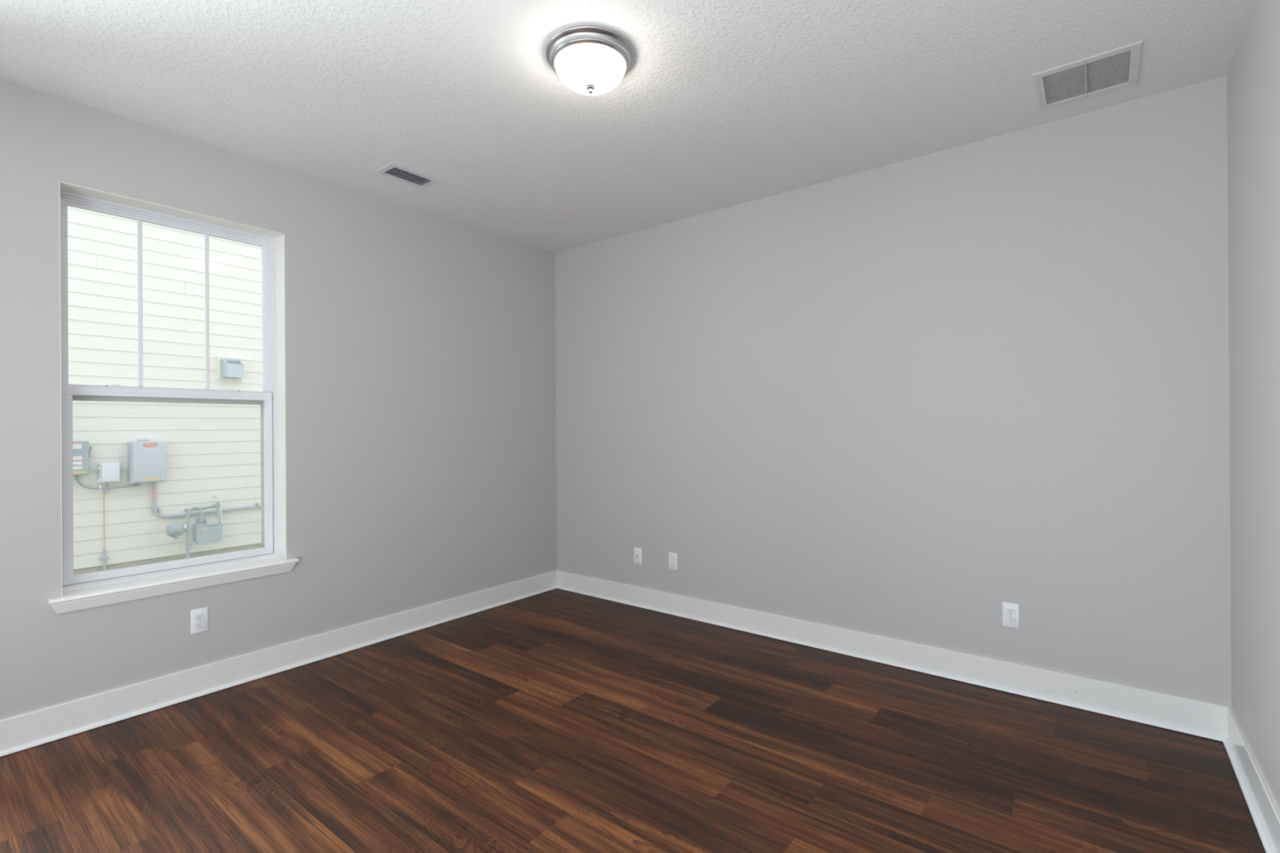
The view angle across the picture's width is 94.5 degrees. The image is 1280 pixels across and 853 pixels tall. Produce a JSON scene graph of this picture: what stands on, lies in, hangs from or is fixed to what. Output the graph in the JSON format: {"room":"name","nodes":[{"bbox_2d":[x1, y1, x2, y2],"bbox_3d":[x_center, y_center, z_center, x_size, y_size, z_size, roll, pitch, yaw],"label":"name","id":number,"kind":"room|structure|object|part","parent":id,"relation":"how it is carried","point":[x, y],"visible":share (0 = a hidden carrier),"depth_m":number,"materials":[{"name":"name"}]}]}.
{"room":"empty bedroom","nodes":[
{"label":"empty bedroom","id":0,"kind":"room"},
{"bbox_2d":[0,78,556,719],"bbox_3d":[-2.085,-0.046,3.179,0.160,2.980,4.670,0,0,38],"label":"wall","id":1,"kind":"structure","parent":0,"point":[420,346],"depth_m":3.37,"materials":[{"name":"paint"}]},
{"bbox_2d":[48,181,298,613],"bbox_3d":[-2.270,-0.128,2.936,0.245,1.849,0.973,0,0,38],"label":"window","id":2,"kind":"structure","parent":1,"relation":"in","point":[93,589],"depth_m":2.97,"materials":[{"name":"plastic"}]},
{"bbox_3d":[-2.344,-0.600,2.989,0.039,0.852,0.837,0,0,38],"label":"sash frame","id":3,"kind":"part","parent":2,"relation":"part of","materials":[{"name":"plastic"}]},
{"bbox_3d":[-2.317,0.260,2.971,0.039,0.894,0.849,0,0,38],"label":"sash frame","id":4,"kind":"part","parent":2,"relation":"part of","materials":[{"name":"plastic"}]},
{"bbox_3d":[-2.234,0.733,2.911,0.167,0.027,0.973,0,0,38],"label":"sill","id":5,"kind":"part","parent":2,"relation":"part of","materials":[{"name":"paint"}]},
{"bbox_2d":[190,607,208,635],"bbox_3d":[-2.171,0.959,2.920,0.008,0.120,0.072,0,0,38],"label":"duplex outlet","id":6,"kind":"object","parent":1,"relation":"attached to","point":[198,617],"visible":1,"depth_m":2.92,"materials":[{"name":"white plastic"}]},
{"bbox_2d":[195,622,204,628],"bbox_3d":[-2.170,0.978,2.918,0.004,0.025,0.034,0,0,38],"label":"receptacle","id":7,"kind":"object","parent":6,"relation":"attached to","point":[198,624],"depth_m":2.92,"materials":[{"name":"white plastic"}]},
{"bbox_2d":[195,613,204,620],"bbox_3d":[-2.170,0.939,2.918,0.004,0.025,0.034,0,0,38],"label":"receptacle","id":8,"kind":"object","parent":6,"relation":"attached to","point":[198,616],"depth_m":2.92,"materials":[{"name":"white plastic"}]},
{"bbox_2d":[0,569,556,756],"bbox_3d":[-2.001,1.250,3.119,0.030,0.140,4.350,0,0,38],"label":"baseboard","id":9,"kind":"structure","parent":1,"relation":"attached to","point":[20,732],"depth_m":3.02,"materials":[{"name":"paint"}]},
{"bbox_2d":[0,0,1254,253],"bbox_3d":[-0.475,-1.457,1.923,3.938,0.060,4.350,0,0,38],"label":"ceiling","id":10,"kind":"structure","parent":0,"point":[720,104],"depth_m":2.45,"materials":[{"name":"white paint"}]},
{"bbox_2d":[373,161,441,189],"bbox_3d":[-1.313,-1.544,3.357,0.195,0.260,0.305,0,0,38],"label":"ceiling vent","id":11,"kind":"object","parent":10,"relation":"in","point":[394,171],"visible":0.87,"depth_m":3.36,"materials":[{"name":"metal"}]},
{"bbox_3d":[-1.361,-1.431,3.399,0.024,0.027,0.238,0,0,38],"label":"blade","id":12,"kind":"part","parent":11,"relation":"part of","materials":[{"name":"metal"}]},
{"bbox_3d":[-1.340,-1.431,3.383,0.024,0.027,0.238,0,0,38],"label":"blade","id":13,"kind":"part","parent":11,"relation":"part of","materials":[{"name":"metal"}]},
{"bbox_3d":[-1.320,-1.431,3.367,0.024,0.027,0.238,0,0,38],"label":"blade","id":14,"kind":"part","parent":11,"relation":"part of","materials":[{"name":"metal"}]},
{"bbox_3d":[-1.300,-1.431,3.351,0.024,0.027,0.238,0,0,38],"label":"blade","id":15,"kind":"part","parent":11,"relation":"part of","materials":[{"name":"metal"}]},
{"bbox_3d":[-1.279,-1.431,3.335,0.024,0.027,0.238,0,0,38],"label":"blade","id":16,"kind":"part","parent":11,"relation":"part of","materials":[{"name":"metal"}]},
{"bbox_2d":[545,25,635,95],"bbox_3d":[-0.190,-1.354,2.274,0.342,0.148,0.342,0,0,38],"label":"ceiling light","id":17,"kind":"object","parent":10,"relation":"attached to","point":[588,60],"visible":1,"depth_m":2.19,"materials":[{"name":"white glass"}]},
{"bbox_3d":[-0.190,-1.348,2.274,0.269,0.089,0.269,0,0,38],"label":"lamp shade","id":18,"kind":"part","parent":17,"relation":"part of","materials":[{"name":"white glass"}]},
{"bbox_2d":[1031,40,1143,111],"bbox_3d":[1.847,-1.564,2.453,0.347,0.261,0.360,0,0,38],"label":"ceiling vent","id":19,"kind":"object","parent":10,"relation":"in","point":[1118,68],"visible":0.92,"depth_m":2.44,"materials":[{"name":"metal"}]},
{"bbox_3d":[1.731,-1.444,2.419,0.136,0.013,0.010,0,0,38],"label":"blade","id":20,"kind":"part","parent":19,"relation":"part of","materials":[{"name":"white metal"}]},
{"bbox_3d":[1.722,-1.444,2.406,0.136,0.013,0.010,0,0,38],"label":"blade","id":21,"kind":"part","parent":19,"relation":"part of","materials":[{"name":"white metal"}]},
{"bbox_3d":[1.712,-1.444,2.393,0.136,0.013,0.010,0,0,38],"label":"blade","id":22,"kind":"part","parent":19,"relation":"part of","materials":[{"name":"white metal"}]},
{"bbox_3d":[1.761,-1.444,2.457,0.136,0.013,0.010,0,0,38],"label":"blade","id":23,"kind":"part","parent":19,"relation":"part of","materials":[{"name":"grey metal"}]},
{"bbox_3d":[1.751,-1.444,2.444,0.136,0.013,0.010,0,0,38],"label":"blade","id":24,"kind":"part","parent":19,"relation":"part of","materials":[{"name":"grey metal"}]},
{"bbox_3d":[1.741,-1.444,2.431,0.136,0.013,0.010,0,0,38],"label":"blade","id":25,"kind":"part","parent":19,"relation":"part of","materials":[{"name":"grey metal"}]},
{"bbox_3d":[1.791,-1.444,2.495,0.136,0.013,0.010,0,0,38],"label":"blade","id":26,"kind":"part","parent":19,"relation":"part of","materials":[{"name":"grey metal"}]},
{"bbox_3d":[1.781,-1.444,2.483,0.136,0.013,0.010,0,0,38],"label":"blade","id":27,"kind":"part","parent":19,"relation":"part of","materials":[{"name":"grey metal"}]},
{"bbox_3d":[1.771,-1.444,2.470,0.136,0.013,0.010,0,0,38],"label":"blade","id":28,"kind":"part","parent":19,"relation":"part of","materials":[{"name":"grey metal"}]},
{"bbox_3d":[1.811,-1.444,2.521,0.136,0.013,0.010,0,0,38],"label":"blade","id":29,"kind":"part","parent":19,"relation":"part of","materials":[{"name":"white metal"}]},
{"bbox_3d":[1.801,-1.444,2.508,0.136,0.013,0.010,0,0,38],"label":"blade","id":30,"kind":"part","parent":19,"relation":"part of","materials":[{"name":"white metal"}]},
{"bbox_3d":[1.821,-1.444,2.534,0.136,0.013,0.010,0,0,38],"label":"blade","id":31,"kind":"part","parent":19,"relation":"part of","materials":[{"name":"white metal"}]},
{"bbox_3d":[1.851,-1.444,2.572,0.136,0.013,0.010,0,0,38],"label":"blade","id":32,"kind":"part","parent":19,"relation":"part of","materials":[{"name":"white metal"}]},
{"bbox_3d":[1.841,-1.444,2.560,0.136,0.013,0.010,0,0,38],"label":"blade","id":33,"kind":"part","parent":19,"relation":"part of","materials":[{"name":"white metal"}]},
{"bbox_3d":[1.831,-1.444,2.547,0.136,0.013,0.010,0,0,38],"label":"blade","id":34,"kind":"part","parent":19,"relation":"part of","materials":[{"name":"white metal"}]},
{"bbox_3d":[1.871,-1.444,2.598,0.136,0.013,0.010,0,0,38],"label":"blade","id":35,"kind":"part","parent":19,"relation":"part of","materials":[{"name":"white metal"}]},
{"bbox_3d":[1.861,-1.444,2.585,0.136,0.013,0.010,0,0,38],"label":"blade","id":36,"kind":"part","parent":19,"relation":"part of","materials":[{"name":"white metal"}]},
{"bbox_3d":[1.982,-1.445,2.511,0.134,0.013,0.010,0,0,38],"label":"blade","id":37,"kind":"part","parent":19,"relation":"part of","materials":[{"name":"white metal"}]},
{"bbox_3d":[1.973,-1.445,2.499,0.134,0.013,0.010,0,0,38],"label":"blade","id":38,"kind":"part","parent":19,"relation":"part of","materials":[{"name":"white metal"}]},
{"bbox_3d":[1.963,-1.445,2.486,0.134,0.013,0.010,0,0,38],"label":"blade","id":39,"kind":"part","parent":19,"relation":"part of","materials":[{"name":"grey metal"}]},
{"bbox_3d":[1.953,-1.445,2.473,0.134,0.013,0.010,0,0,38],"label":"blade","id":40,"kind":"part","parent":19,"relation":"part of","materials":[{"name":"grey metal"}]},
{"bbox_3d":[1.943,-1.445,2.460,0.134,0.013,0.010,0,0,38],"label":"blade","id":41,"kind":"part","parent":19,"relation":"part of","materials":[{"name":"grey metal"}]},
{"bbox_3d":[1.893,-1.445,2.396,0.134,0.013,0.010,0,0,38],"label":"blade","id":42,"kind":"part","parent":19,"relation":"part of","materials":[{"name":"white metal"}]},
{"bbox_3d":[1.933,-1.445,2.447,0.134,0.013,0.010,0,0,38],"label":"blade","id":43,"kind":"part","parent":19,"relation":"part of","materials":[{"name":"grey metal"}]},
{"bbox_3d":[1.923,-1.445,2.434,0.134,0.013,0.010,0,0,38],"label":"blade","id":44,"kind":"part","parent":19,"relation":"part of","materials":[{"name":"grey metal"}]},
{"bbox_3d":[1.913,-1.445,2.422,0.134,0.013,0.010,0,0,38],"label":"blade","id":45,"kind":"part","parent":19,"relation":"part of","materials":[{"name":"grey metal"}]},
{"bbox_3d":[1.903,-1.445,2.409,0.134,0.013,0.010,0,0,38],"label":"blade","id":46,"kind":"part","parent":19,"relation":"part of","materials":[{"name":"white metal"}]},
{"bbox_3d":[1.883,-1.445,2.383,0.134,0.013,0.010,0,0,38],"label":"blade","id":47,"kind":"part","parent":19,"relation":"part of","materials":[{"name":"white metal"}]},
{"bbox_3d":[1.873,-1.444,2.370,0.134,0.013,0.010,0,0,38],"label":"blade","id":48,"kind":"part","parent":19,"relation":"part of","materials":[{"name":"white metal"}]},
{"bbox_3d":[1.863,-1.444,2.357,0.134,0.013,0.010,0,0,38],"label":"blade","id":49,"kind":"part","parent":19,"relation":"part of","materials":[{"name":"white metal"}]},
{"bbox_3d":[1.853,-1.444,2.345,0.134,0.013,0.010,0,0,38],"label":"blade","id":50,"kind":"part","parent":19,"relation":"part of","materials":[{"name":"white metal"}]},
{"bbox_3d":[1.843,-1.444,2.332,0.134,0.013,0.010,0,0,38],"label":"blade","id":51,"kind":"part","parent":19,"relation":"part of","materials":[{"name":"white metal"}]},
{"bbox_3d":[1.833,-1.444,2.319,0.134,0.013,0.010,0,0,38],"label":"blade","id":52,"kind":"part","parent":19,"relation":"part of","materials":[{"name":"white metal"}]},
{"bbox_3d":[1.823,-1.444,2.306,0.134,0.013,0.010,0,0,38],"label":"blade","id":53,"kind":"part","parent":19,"relation":"part of","materials":[{"name":"white metal"}]},
{"bbox_2d":[0,588,1266,852],"bbox_3d":[-0.457,1.373,1.921,3.938,0.120,4.350,0,0,38],"label":"floor","id":54,"kind":"structure","parent":0,"point":[557,720],"depth_m":2.31,"materials":[{"name":"brown wood"}]},
{"bbox_2d":[555,75,1231,706],"bbox_3d":[0.917,-0.064,3.704,3.938,2.980,0.160,0,0,38],"label":"wall","id":55,"kind":"structure","parent":0,"point":[911,400],"depth_m":3.07,"materials":[{"name":"paint"}]},
{"bbox_2d":[633,547,641,564],"bbox_3d":[-0.018,0.949,4.326,0.073,0.120,0.008,0,0,38],"label":"cable plate","id":56,"kind":"object","parent":55,"relation":"attached to","point":[637,552],"visible":1,"depth_m":4.32,"materials":[{"name":"white plastic"}]},
{"bbox_2d":[668,552,677,570],"bbox_3d":[0.229,0.943,4.135,0.072,0.120,0.008,0,0,38],"label":"duplex outlet","id":57,"kind":"object","parent":55,"relation":"attached to","point":[673,557],"visible":1,"depth_m":4.13,"materials":[{"name":"white plastic"}]},
{"bbox_2d":[556,569,1229,742],"bbox_3d":[0.867,1.234,3.628,3.938,0.139,0.030,0,0,38],"label":"baseboard","id":58,"kind":"structure","parent":55,"relation":"attached to","point":[1174,713],"depth_m":3.07,"materials":[{"name":"paint"}]},
{"bbox_2d":[1002,601,1019,629],"bbox_3d":[1.818,0.927,2.901,0.072,0.120,0.008,0,0,38],"label":"duplex outlet","id":59,"kind":"object","parent":55,"relation":"attached to","point":[1011,611],"visible":1,"depth_m":2.90,"materials":[{"name":"white plastic"}]},
{"bbox_2d":[1006,617,1014,622],"bbox_3d":[1.817,0.946,2.900,0.034,0.025,0.004,0,0,38],"label":"receptacle","id":60,"kind":"object","parent":59,"relation":"attached to","point":[1009,620],"depth_m":2.90,"materials":[{"name":"white plastic"}]},
{"bbox_2d":[1006,608,1014,614],"bbox_3d":[1.817,0.907,2.900,0.034,0.025,0.004,0,0,38],"label":"receptacle","id":61,"kind":"object","parent":59,"relation":"attached to","point":[1009,611],"depth_m":2.90,"materials":[{"name":"white plastic"}]},
{"bbox_2d":[1226,0,1279,809],"bbox_3d":[1.153,-0.068,0.666,0.160,2.980,4.670,0,0,38],"label":"wall","id":62,"kind":"structure","parent":0,"point":[1253,76],"depth_m":2.01,"materials":[{"name":"paint"}]},
{"bbox_2d":[1222,706,1279,852],"bbox_3d":[1.385,1.228,1.109,0.030,0.139,3.375,0,0,38],"label":"baseboard","id":63,"kind":"structure","parent":62,"relation":"attached to","point":[1264,811],"depth_m":2.01,"materials":[{"name":"paint"}]},
{"label":"outside","id":64,"kind":"structure","parent":0,"visible":0},
{"bbox_3d":[-6.882,2.008,8.397,13.839,0.200,22.000,0,0,38],"label":"ground","id":65,"kind":"structure","parent":64,"visible":0},
{"bbox_2d":[67,205,262,575],"bbox_3d":[-5.442,-1.171,7.899,0.260,6.160,13.000,0,0,38],"label":"neighbouring house","id":66,"kind":"structure","parent":65,"relation":"on","point":[211,450],"depth_m":7.21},
{"bbox_2d":[72,440,91,475],"bbox_3d":[-6.242,0.350,6.522,0.146,0.375,0.282,0,0,38],"label":"panel","id":67,"kind":"object","parent":66,"relation":"attached to","point":[81,451],"visible":0.61,"depth_m":6.52,"materials":[{"name":"grey metal"}]},
{"bbox_3d":[-6.136,0.280,6.604,0.035,0.125,0.022,0,0,38],"label":"switch handle","id":68,"kind":"part","parent":67,"relation":"part of","materials":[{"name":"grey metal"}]},
{"bbox_2d":[74,475,140,490],"bbox_3d":[-6.079,0.633,6.764,0.099,0.188,0.564,0,0,40],"label":"conduit","id":69,"kind":"object","parent":66,"relation":"attached to","point":[99,488],"visible":1,"depth_m":6.69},
{"bbox_2d":[97,462,120,482],"bbox_3d":[-6.072,0.526,6.768,0.112,0.220,0.192,0,0,38],"label":"junction box","id":70,"kind":"object","parent":66,"relation":"attached to","point":[107,472],"visible":1,"depth_m":6.73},
{"bbox_2d":[99,482,109,570],"bbox_3d":[-6.114,1.271,6.762,0.045,1.282,0.080,0,0,38],"label":"ground wire","id":71,"kind":"object","parent":70,"relation":"hanging from","point":[104,557],"visible":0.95,"depth_m":6.76,"materials":[{"name":"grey metal"}]},
{"bbox_2d":[127,439,167,484],"bbox_3d":[-5.833,0.406,7.008,0.196,0.510,0.338,0,0,38],"label":"enclosure","id":72,"kind":"object","parent":66,"relation":"attached to","point":[146,460],"visible":1,"depth_m":6.93,"materials":[{"name":"grey metal"}]},
{"bbox_2d":[151,482,261,518],"bbox_3d":[-5.177,0.888,7.960,0.060,0.457,2.192,0,0,38],"label":"conduit","id":73,"kind":"object","parent":66,"relation":"attached to","point":[156,512],"visible":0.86,"depth_m":7.28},
{"bbox_2d":[213,494,222,523],"bbox_3d":[-5.425,1.091,7.596,0.121,0.417,0.046,0,0,17],"label":"tube","id":74,"kind":"object","parent":66,"relation":"attached to","point":[215,495],"visible":0.86,"depth_m":7.58,"materials":[{"name":"beige plastic"}]},
{"bbox_2d":[217,355,244,381],"bbox_3d":[-5.294,-0.760,7.696,0.242,0.309,0.282,0,0,38],"label":"wall vent","id":75,"kind":"object","parent":66,"relation":"attached to","point":[228,368],"visible":1,"depth_m":7.65,"materials":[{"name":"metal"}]},
{"bbox_3d":[-5.345,-0.757,7.739,0.014,0.266,0.242,0,0,38],"label":"plate","id":76,"kind":"part","parent":75,"relation":"part of","materials":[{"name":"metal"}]},
{"bbox_2d":[222,359,244,377],"bbox_3d":[-5.272,-0.754,7.674,0.180,0.243,0.190,0,0,38],"label":"hood","id":77,"kind":"object","parent":75,"relation":"attached to","point":[231,368],"depth_m":7.64,"materials":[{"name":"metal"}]},
{"bbox_2d":[165,502,222,558],"bbox_3d":[-5.501,1.428,7.275,0.402,0.962,0.570,0,0,38],"label":"gas meter","id":78,"kind":"object","parent":65,"relation":"on","point":[206,530],"visible":0.98,"depth_m":7.25,"materials":[{"name":"paint"}]}
]}

